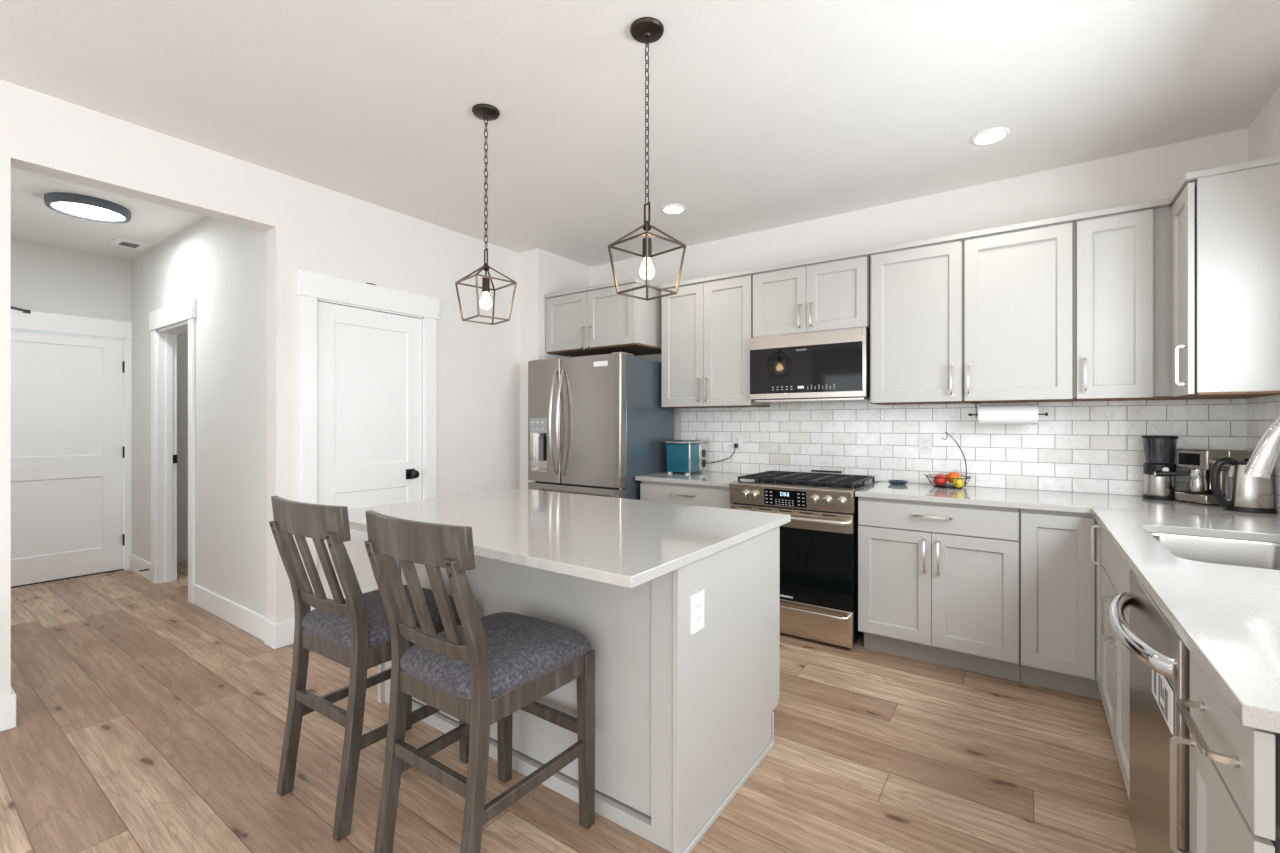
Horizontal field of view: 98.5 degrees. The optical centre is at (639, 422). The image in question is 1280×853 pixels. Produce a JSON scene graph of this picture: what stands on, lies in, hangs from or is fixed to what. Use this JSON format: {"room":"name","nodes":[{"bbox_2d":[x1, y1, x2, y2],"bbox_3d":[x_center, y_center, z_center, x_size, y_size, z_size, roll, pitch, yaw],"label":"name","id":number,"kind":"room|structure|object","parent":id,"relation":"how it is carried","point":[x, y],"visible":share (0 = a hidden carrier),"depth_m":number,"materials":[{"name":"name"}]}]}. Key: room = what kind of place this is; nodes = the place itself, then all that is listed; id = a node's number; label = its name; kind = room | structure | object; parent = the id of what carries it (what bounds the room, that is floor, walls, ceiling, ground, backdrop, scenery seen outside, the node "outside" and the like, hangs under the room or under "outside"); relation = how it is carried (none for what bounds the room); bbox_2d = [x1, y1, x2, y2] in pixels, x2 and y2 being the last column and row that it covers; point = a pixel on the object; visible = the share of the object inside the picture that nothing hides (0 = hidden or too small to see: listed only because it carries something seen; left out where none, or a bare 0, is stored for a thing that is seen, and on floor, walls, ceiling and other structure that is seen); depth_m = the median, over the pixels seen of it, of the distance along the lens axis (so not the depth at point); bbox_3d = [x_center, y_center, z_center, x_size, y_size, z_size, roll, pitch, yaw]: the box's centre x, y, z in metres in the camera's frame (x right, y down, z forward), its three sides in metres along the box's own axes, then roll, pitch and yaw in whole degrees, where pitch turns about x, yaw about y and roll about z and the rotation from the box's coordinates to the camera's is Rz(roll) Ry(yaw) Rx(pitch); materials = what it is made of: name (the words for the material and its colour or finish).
{"room":"kitchen","nodes":[
{"label":"kitchen","id":0,"kind":"room"},
{"bbox_2d":[11,239,187,568],"bbox_3d":[-4.225,-0.076,5.469,0.100,2.760,3.900,0,0,35],"label":"wall","id":1,"kind":"structure","parent":0,"point":[44,278],"depth_m":4.73,"materials":[{"name":"paint"}]},
{"bbox_2d":[11,306,30,312],"bbox_3d":[-4.915,-0.896,4.353,0.032,0.045,0.141,0,0,35],"label":"hook","id":2,"kind":"object","parent":1,"relation":"attached to","point":[15,308],"visible":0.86,"depth_m":4.37,"materials":[{"name":"black metal"}]},
{"bbox_2d":[11,329,124,587],"bbox_3d":[-4.829,0.282,4.545,0.063,2.041,0.884,0,0,35],"label":"door","id":3,"kind":"structure","parent":1,"relation":"in","point":[68,450],"depth_m":4.60,"materials":[{"name":"white wood"}]},
{"bbox_2d":[11,309,131,569],"bbox_3d":[-4.813,0.204,4.522,0.030,2.200,1.057,0,0,35],"label":"door frame","id":4,"kind":"structure","parent":1,"relation":"attached to","point":[37,321],"depth_m":4.84,"materials":[{"name":"white wood"}]},
{"bbox_2d":[131,216,266,616],"bbox_3d":[-3.341,-0.076,4.153,2.860,2.760,0.120,0,0,35],"label":"wall","id":5,"kind":"structure","parent":0,"point":[222,264],"depth_m":3.71,"materials":[{"name":"paint"}]},
{"bbox_2d":[149,297,195,603],"bbox_3d":[-3.583,0.199,4.305,0.998,2.210,0.148,0,0,35],"label":"door frame","id":6,"kind":"structure","parent":5,"relation":"attached to","point":[184,310],"depth_m":4.49,"materials":[{"name":"white wood"}]},
{"bbox_2d":[129,554,266,640],"bbox_3d":[-3.380,1.234,4.097,2.860,0.140,0.015,0,0,35],"label":"baseboard","id":7,"kind":"structure","parent":5,"relation":"attached to","point":[241,617],"depth_m":3.66,"materials":[{"name":"white wood"}]},
{"bbox_2d":[0,79,519,697],"bbox_3d":[-3.169,-0.076,1.795,0.130,2.760,7.498,0,0,35],"label":"wall","id":8,"kind":"structure","parent":0,"point":[310,227],"depth_m":3.24,"materials":[{"name":"paint"}]},
{"bbox_2d":[0,687,16,731],"bbox_3d":[-4.023,1.234,0.565,0.145,0.140,4.503,0,0,35],"label":"baseboard","id":9,"kind":"structure","parent":8,"relation":"attached to","point":[7,703],"depth_m":2.35,"materials":[{"name":"white wood"}]},
{"bbox_2d":[264,619,294,648],"bbox_3d":[-1.534,1.234,3.928,0.228,0.140,1.907,0,0,39],"label":"baseboard","id":10,"kind":"structure","parent":8,"relation":"attached to","point":[279,635],"depth_m":3.22,"materials":[{"name":"white wood"}]},
{"bbox_2d":[297,269,438,610],"bbox_3d":[-1.812,0.197,3.705,0.158,2.215,0.956,0,0,35],"label":"door frame","id":11,"kind":"structure","parent":8,"relation":"attached to","point":[311,286],"depth_m":3.50,"materials":[{"name":"white wood"}]},
{"bbox_2d":[317,301,421,599],"bbox_3d":[-1.762,0.273,3.670,0.108,2.042,0.716,0,0,35],"label":"door","id":12,"kind":"structure","parent":8,"relation":"in","point":[369,362],"depth_m":3.65,"materials":[{"name":"white wood"}]},
{"bbox_2d":[520,248,590,488],"bbox_3d":[-0.717,-0.076,4.979,0.225,2.760,0.772,0,0,35],"label":"wall","id":13,"kind":"structure","parent":0,"point":[542,272],"depth_m":4.69,"materials":[{"name":"paint"}]},
{"bbox_2d":[0,560,1137,852],"bbox_3d":[-2.332,1.329,1.557,7.693,0.050,8.270,0,0,35],"label":"floor","id":14,"kind":"structure","parent":0,"point":[148,720],"depth_m":2.16,"materials":[{"name":"brown wood"}]},
{"bbox_2d":[269,496,469,840],"bbox_3d":[-0.977,0.781,2.027,0.464,1.045,0.558,0,0,34],"label":"bar stool","id":15,"kind":"object","parent":14,"relation":"on","point":[353,632],"visible":0.74,"depth_m":1.84,"materials":[{"name":"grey wood"}]},
{"bbox_2d":[364,510,594,852],"bbox_3d":[-0.481,0.781,1.695,0.464,1.045,0.558,0,0,35],"label":"bar stool","id":16,"kind":"object","parent":14,"relation":"on","point":[479,672],"visible":1,"depth_m":1.57,"materials":[{"name":"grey wood"}]},
{"bbox_2d":[378,526,779,852],"bbox_3d":[-0.316,0.863,2.438,1.646,0.883,0.823,0,0,35],"label":"kitchen island","id":17,"kind":"object","parent":14,"relation":"on","point":[683,720],"visible":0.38,"depth_m":1.85,"materials":[{"name":"paint"}]},
{"bbox_2d":[348,488,790,587],"bbox_3d":[-0.381,0.405,2.354,1.685,0.030,1.154,0,0,35],"label":"island countertop","id":18,"kind":"structure","parent":17,"relation":"on","point":[629,543],"depth_m":2.06,"materials":[{"name":"stone"}]},
{"bbox_2d":[690,590,703,634],"bbox_3d":[0.181,0.592,1.724,0.008,0.118,0.083,0,0,35],"label":"wall outlet","id":19,"kind":"object","parent":17,"relation":"attached to","point":[697,600],"visible":1,"depth_m":1.72,"materials":[{"name":"white plastic"}]},
{"bbox_2d":[696,600,700,624],"bbox_3d":[0.183,0.592,1.723,0.002,0.068,0.034,0,0,35],"label":"receptacle","id":20,"kind":"object","parent":19,"relation":"attached to","point":[698,602],"depth_m":1.72,"materials":[{"name":"white plastic"}]},
{"bbox_2d":[528,352,673,499],"bbox_3d":[-0.336,0.383,4.446,0.942,1.783,0.828,0,0,35],"label":"refrigerator","id":21,"kind":"object","parent":14,"relation":"on","point":[597,423],"visible":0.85,"depth_m":4.14,"materials":[{"name":"metal"}]},
{"bbox_2d":[640,481,732,508],"bbox_3d":[0.471,0.863,4.071,0.730,0.883,0.674,0,0,35],"label":"base cabinet","id":22,"kind":"object","parent":14,"relation":"on","point":[688,494],"visible":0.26,"depth_m":3.81,"materials":[{"name":"paint"}]},
{"bbox_2d":[635,471,748,486],"bbox_3d":[0.469,0.405,4.081,0.770,0.030,0.660,0,0,35],"label":"countertop","id":23,"kind":"structure","parent":22,"relation":"on","point":[721,479],"depth_m":3.94,"materials":[{"name":"stone"}]},
{"bbox_2d":[665,438,737,474],"bbox_3d":[0.477,0.254,4.263,0.458,0.272,0.336,0,0,35],"label":"toaster","id":24,"kind":"object","parent":23,"relation":"on","point":[688,456],"visible":1,"depth_m":4.21,"materials":[{"name":"metal"}]},
{"bbox_2d":[729,470,878,648],"bbox_3d":[1.066,0.818,3.591,0.764,0.972,0.746,0,0,35],"label":"gas range","id":25,"kind":"object","parent":14,"relation":"on","point":[819,545],"visible":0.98,"depth_m":3.26,"materials":[{"name":"silver metal"}]},
{"bbox_2d":[742,479,878,490],"bbox_3d":[1.102,0.395,3.641,0.760,0.018,0.623,0,0,35],"label":"cooktop","id":26,"kind":"object","parent":25,"relation":"in","point":[869,482],"depth_m":3.46,"materials":[{"name":"metal"}]},
{"bbox_2d":[858,497,1019,681],"bbox_3d":[1.732,0.863,3.186,0.766,0.883,0.674,0,0,35],"label":"base cabinet","id":27,"kind":"object","parent":14,"relation":"on","point":[939,583],"visible":0.98,"depth_m":2.92,"materials":[{"name":"paint"}]},
{"bbox_2d":[1020,509,1101,699],"bbox_3d":[2.366,0.863,2.630,0.908,0.883,0.854,0,0,35],"label":"base cabinet","id":28,"kind":"object","parent":14,"relation":"on","point":[1061,552],"visible":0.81,"depth_m":2.64,"materials":[{"name":"paint"}]},
{"bbox_2d":[855,481,1279,733],"bbox_3d":[1.481,0.405,2.042,1.686,0.030,2.834,0,0,35],"label":"countertop","id":29,"kind":"structure","parent":28,"relation":"on","point":[1227,617],"depth_m":1.39,"materials":[{"name":"stone"}]},
{"bbox_2d":[887,480,908,484],"bbox_3d":[1.634,0.377,3.495,0.124,0.022,0.124,0,0,35],"label":"spoon rest","id":30,"kind":"object","parent":29,"relation":"on","point":[894,482],"visible":1,"depth_m":3.46,"materials":[{"name":"blue ceramic"}]},
{"bbox_2d":[923,432,972,488],"bbox_3d":[1.862,0.221,3.336,0.266,0.335,0.266,0,0,35],"label":"fruit basket","id":31,"kind":"object","parent":29,"relation":"on","point":[952,486],"visible":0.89,"depth_m":3.32,"materials":[{"name":"black metal"}]},
{"bbox_2d":[933,474,946,485],"bbox_3d":[1.806,0.341,3.317,0.074,0.068,0.074,0,0,35],"label":"apple","id":32,"kind":"object","parent":31,"relation":"in","point":[938,480],"visible":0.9,"depth_m":3.29,"materials":[{"name":"red food"}]},
{"bbox_2d":[923,473,972,488],"bbox_3d":[1.862,0.352,3.336,0.266,0.074,0.266,0,0,35],"label":"wire bowl","id":33,"kind":"object","parent":31,"relation":"on","point":[952,486],"depth_m":3.30,"materials":[{"name":"black metal"}]},
{"bbox_2d":[947,471,960,482],"bbox_3d":[1.893,0.328,3.328,0.076,0.072,0.076,0,0,35],"label":"orange","id":34,"kind":"object","parent":31,"relation":"in","point":[954,474],"visible":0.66,"depth_m":3.31,"materials":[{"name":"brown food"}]},
{"bbox_2d":[953,477,963,487],"bbox_3d":[1.882,0.351,3.260,0.060,0.063,0.060,0,0,35],"label":"lemon","id":35,"kind":"object","parent":31,"relation":"in","point":[960,482],"visible":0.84,"depth_m":3.24,"materials":[{"name":"yellow food"}]},
{"bbox_2d":[1141,435,1178,500],"bbox_3d":[2.668,0.227,2.832,0.140,0.326,0.142,0,0,35],"label":"coffee grinder","id":36,"kind":"object","parent":29,"relation":"on","point":[1159,450],"visible":0.91,"depth_m":2.79,"materials":[{"name":"black plastic"}]},
{"bbox_2d":[1153,449,1247,504],"bbox_3d":[2.738,0.259,2.689,0.284,0.262,0.235,0,0,-2],"label":"espresso machine","id":37,"kind":"object","parent":29,"relation":"on","point":[1199,462],"visible":0.66,"depth_m":2.65,"materials":[{"name":"metal"}]},
{"bbox_2d":[1189,477,1207,492],"bbox_3d":[2.711,0.298,2.678,0.064,0.078,0.064,0,0,35],"label":"milk jug","id":38,"kind":"object","parent":37,"relation":"on","point":[1196,484],"visible":0.96,"depth_m":2.66,"materials":[{"name":"metal"}]},
{"bbox_2d":[1175,492,1224,503],"bbox_3d":[2.725,0.363,2.681,0.110,0.042,0.152,0,0,-2],"label":"drip tray","id":39,"kind":"object","parent":37,"relation":"on","point":[1204,498],"depth_m":2.65,"materials":[{"name":"metal"}]},
{"bbox_2d":[1150,533,1279,569],"bbox_3d":[1.901,0.517,1.738,0.429,0.193,0.714,0,0,35],"label":"sink","id":40,"kind":"object","parent":29,"relation":"in","point":[1246,553],"visible":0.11,"depth_m":2.00,"materials":[{"name":"metal"}]},
{"bbox_2d":[1210,457,1275,513],"bbox_3d":[2.680,0.271,2.440,0.206,0.236,0.162,0,0,-21],"label":"electric kettle","id":41,"kind":"object","parent":29,"relation":"on","point":[1244,492],"visible":0.88,"depth_m":2.42,"materials":[{"name":"silver metal"}]},
{"bbox_2d":[1243,416,1279,478],"bbox_3d":[2.025,0.149,1.629,0.125,0.483,0.326,0,0,-21],"label":"faucet","id":42,"kind":"object","parent":29,"relation":"on","point":[1261,463],"visible":1,"depth_m":1.71,"materials":[{"name":"silver metal"}]},
{"bbox_2d":[1102,529,1130,801],"bbox_3d":[1.971,0.863,1.844,0.653,0.883,0.883,0,0,35],"label":"base cabinet","id":43,"kind":"object","parent":14,"relation":"on","point":[1115,570],"visible":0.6,"depth_m":1.98,"materials":[{"name":"paint"}]},
{"bbox_2d":[1108,568,1189,852],"bbox_3d":[1.484,0.866,1.230,0.665,0.876,0.654,0,0,35],"label":"dishwasher","id":44,"kind":"object","parent":14,"relation":"on","point":[1151,640],"visible":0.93,"depth_m":1.32,"materials":[{"name":"silver metal"}]},
{"bbox_2d":[1152,669,1173,734],"bbox_3d":[1.172,0.604,1.239,0.004,0.090,0.225,0,0,35],"label":"sign","id":45,"kind":"object","parent":44,"relation":"attached to","point":[1162,691],"visible":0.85,"depth_m":1.21,"materials":[{"name":"white paper"}]},
{"bbox_2d":[1169,652,1279,852],"bbox_3d":[1.213,0.863,0.767,0.657,0.883,0.380,0,0,35],"label":"base cabinet","id":46,"kind":"object","parent":14,"relation":"on","point":[1234,768],"visible":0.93,"depth_m":0.90,"materials":[{"name":"paint"}]},
{"bbox_2d":[0,0,1279,266],"bbox_3d":[-2.332,-1.478,1.557,7.693,0.055,8.270,0,0,35],"label":"ceiling","id":47,"kind":"structure","parent":0,"point":[764,114],"depth_m":2.45,"materials":[{"name":"paint"}]},
{"bbox_2d":[44,192,130,222],"bbox_3d":[-3.666,-1.424,3.672,0.410,0.054,0.410,0,0,35],"label":"flush ceiling light","id":48,"kind":"object","parent":47,"relation":"attached to","point":[85,207],"visible":1,"depth_m":3.62,"materials":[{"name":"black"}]},
{"bbox_2d":[51,202,124,220],"bbox_3d":[-3.666,-1.413,3.672,0.349,0.015,0.349,0,0,35],"label":"diffuser","id":49,"kind":"object","parent":48,"relation":"attached to","point":[83,210],"depth_m":3.67,"materials":[{"name":"white plastic"}]},
{"bbox_2d":[109,237,150,250],"bbox_3d":[-4.119,-1.445,4.454,0.280,0.012,0.200,0,0,35],"label":"ceiling vent","id":50,"kind":"object","parent":47,"relation":"in","point":[119,241],"visible":1,"depth_m":4.44,"materials":[{"name":"white plastic"}]},
{"bbox_2d":[118,242,138,247],"bbox_3d":[-4.138,-1.445,4.468,0.128,0.008,0.108,0,0,35],"label":"grille","id":51,"kind":"object","parent":50,"relation":"attached to","point":[124,244],"depth_m":4.47,"materials":[{"name":"white metal"}]},
{"bbox_2d":[455,103,516,324],"bbox_3d":[-0.719,-0.966,2.575,0.207,0.979,0.207,0,0,-44],"label":"pendant light","id":52,"kind":"object","parent":47,"relation":"hanging from","point":[486,112],"visible":1,"depth_m":2.57,"materials":[{"name":"brown metal"}]},
{"bbox_2d":[482,270,489,292],"bbox_3d":[-0.719,-0.662,2.575,0.035,0.108,0.035,0,0,-44],"label":"socket","id":53,"kind":"object","parent":52,"relation":"attached to","point":[485,281],"depth_m":2.56,"materials":[{"name":"brown metal"}]},
{"bbox_2d":[608,17,685,300],"bbox_3d":[0.026,-0.966,2.039,0.207,0.979,0.207,0,0,-44],"label":"pendant light","id":54,"kind":"object","parent":47,"relation":"hanging from","point":[646,30],"visible":1,"depth_m":2.03,"materials":[{"name":"brown metal"}]},
{"bbox_2d":[642,238,651,258],"bbox_3d":[0.026,-0.662,2.039,0.035,0.108,0.035,0,0,-44],"label":"socket","id":55,"kind":"object","parent":54,"relation":"attached to","point":[649,239],"depth_m":2.03,"materials":[{"name":"brown metal"}]},
{"bbox_2d":[661,204,685,213],"bbox_3d":[0.229,-1.451,3.749,0.172,0.008,0.172,0,0,35],"label":"recessed light","id":56,"kind":"object","parent":47,"relation":"in","point":[670,208],"visible":1,"depth_m":3.74,"materials":[{"name":"white plastic"}]},
{"bbox_2d":[970,127,1009,144],"bbox_3d":[1.776,-1.451,2.799,0.172,0.008,0.172,0,0,35],"label":"recessed light","id":57,"kind":"object","parent":47,"relation":"in","point":[992,135],"visible":1,"depth_m":2.79,"materials":[{"name":"white plastic"}]},
{"bbox_2d":[591,128,1247,495],"bbox_3d":[1.236,-0.076,4.031,4.593,2.760,0.120,0,0,35],"label":"wall","id":58,"kind":"structure","parent":0,"point":[1152,174],"depth_m":3.43,"materials":[{"name":"paint"}]},
{"bbox_2d":[546,283,661,356],"bbox_3d":[-0.260,-0.817,4.614,0.935,0.468,0.624,0,0,35],"label":"upper cabinet","id":59,"kind":"object","parent":58,"relation":"attached to","point":[600,321],"visible":0.98,"depth_m":4.36,"materials":[{"name":"paint"}]},
{"bbox_2d":[544,278,661,298],"bbox_3d":[-0.251,-1.065,4.622,0.945,0.027,0.600,0,0,35],"label":"trim","id":60,"kind":"structure","parent":59,"relation":"on","point":[634,280],"depth_m":4.33,"materials":[{"name":"paint"}]},
{"bbox_2d":[662,275,769,407],"bbox_3d":[0.561,-0.581,4.191,0.754,0.921,0.374,0,0,35],"label":"upper cabinet","id":61,"kind":"object","parent":58,"relation":"attached to","point":[707,327],"visible":0.96,"depth_m":4.05,"materials":[{"name":"paint"}]},
{"bbox_2d":[660,156,1279,288],"bbox_3d":[1.483,-1.055,3.365,3.222,0.028,0.668,0,0,35],"label":"trim","id":62,"kind":"structure","parent":61,"relation":"attached to","point":[1189,177],"depth_m":2.96,"materials":[{"name":"paint"}]},
{"bbox_2d":[753,255,869,336],"bbox_3d":[1.185,-0.817,3.753,0.768,0.448,0.374,0,0,35],"label":"upper cabinet","id":63,"kind":"object","parent":58,"relation":"attached to","point":[833,295],"visible":0.94,"depth_m":3.60,"materials":[{"name":"paint"}]},
{"bbox_2d":[750,327,869,402],"bbox_3d":[1.178,-0.369,3.748,0.762,0.446,0.368,0,0,35],"label":"microwave","id":64,"kind":"object","parent":63,"relation":"attached to","point":[829,365],"visible":0.98,"depth_m":3.58,"materials":[{"name":"black glass"}]},
{"bbox_2d":[870,240,966,404],"bbox_3d":[1.711,-0.581,3.384,0.508,0.921,0.374,0,0,35],"label":"upper cabinet","id":65,"kind":"object","parent":58,"relation":"attached to","point":[917,295],"visible":0.98,"depth_m":3.26,"materials":[{"name":"paint"}]},
{"bbox_2d":[681,398,1245,495],"bbox_3d":[1.670,-0.095,3.647,3.242,0.970,0.010,0,0,35],"label":"backsplash","id":66,"kind":"structure","parent":58,"relation":"attached to","point":[1096,447],"depth_m":3.39,"materials":[{"name":"tile"}]},
{"bbox_2d":[733,434,741,449],"bbox_3d":[0.755,0.149,4.279,0.078,0.118,0.008,0,0,35],"label":"wall outlet","id":67,"kind":"object","parent":66,"relation":"attached to","point":[737,438],"visible":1,"depth_m":4.27,"materials":[{"name":"white plastic"}]},
{"bbox_2d":[919,435,931,453],"bbox_3d":[1.825,0.139,3.528,0.078,0.118,0.008,0,0,35],"label":"wall outlet","id":68,"kind":"object","parent":66,"relation":"attached to","point":[925,441],"visible":1,"depth_m":3.52,"materials":[{"name":"white plastic"}]},
{"bbox_2d":[922,439,927,449],"bbox_3d":[1.823,0.139,3.526,0.034,0.068,0.002,0,0,35],"label":"receptacle","id":69,"kind":"object","parent":68,"relation":"attached to","point":[924,441],"depth_m":3.53,"materials":[{"name":"white plastic"}]},
{"bbox_2d":[965,221,1075,402],"bbox_3d":[2.122,-0.581,3.095,0.496,0.921,0.374,0,0,35],"label":"upper cabinet","id":70,"kind":"object","parent":58,"relation":"attached to","point":[1020,286],"visible":1,"depth_m":2.98,"materials":[{"name":"paint"}]},
{"bbox_2d":[968,402,1047,417],"bbox_3d":[2.093,-0.073,3.149,0.381,0.094,0.040,0,0,35],"label":"paper towel holder","id":71,"kind":"object","parent":70,"relation":"attached to","point":[976,403],"visible":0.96,"depth_m":3.23,"materials":[{"name":"brown metal"}]},
{"bbox_2d":[978,404,1037,423],"bbox_3d":[2.098,-0.048,3.146,0.280,0.112,0.112,0,0,35],"label":"paper towel roll","id":72,"kind":"object","parent":71,"relation":"hanging from","point":[1019,413],"visible":1,"depth_m":3.11,"materials":[{"name":"white paper"}]},
{"bbox_2d":[1073,208,1152,401],"bbox_3d":[2.445,-0.581,2.868,0.292,0.921,0.374,0,0,35],"label":"upper cabinet","id":73,"kind":"object","parent":58,"relation":"attached to","point":[1114,253],"visible":0.98,"depth_m":2.75,"materials":[{"name":"paint"}]},
{"bbox_2d":[1248,86,1279,513],"bbox_3d":[0.741,-0.076,-0.612,0.130,2.760,8.050,0,0,35],"label":"wall","id":74,"kind":"structure","parent":0,"point":[1264,131],"depth_m":2.51,"materials":[{"name":"paint"}]},
{"bbox_2d":[1146,163,1279,399],"bbox_3d":[2.640,-0.581,2.560,0.380,0.921,0.656,0,0,35],"label":"upper cabinet","id":75,"kind":"object","parent":74,"relation":"attached to","point":[1216,250],"visible":0.91,"depth_m":2.31,"materials":[{"name":"paint"}]},
{"bbox_2d":[1246,395,1279,513],"bbox_3d":[2.174,0.130,1.553,0.010,0.520,2.840,0,0,35],"label":"backsplash","id":76,"kind":"structure","parent":74,"relation":"attached to","point":[1261,412],"depth_m":2.53,"materials":[{"name":"tile"}]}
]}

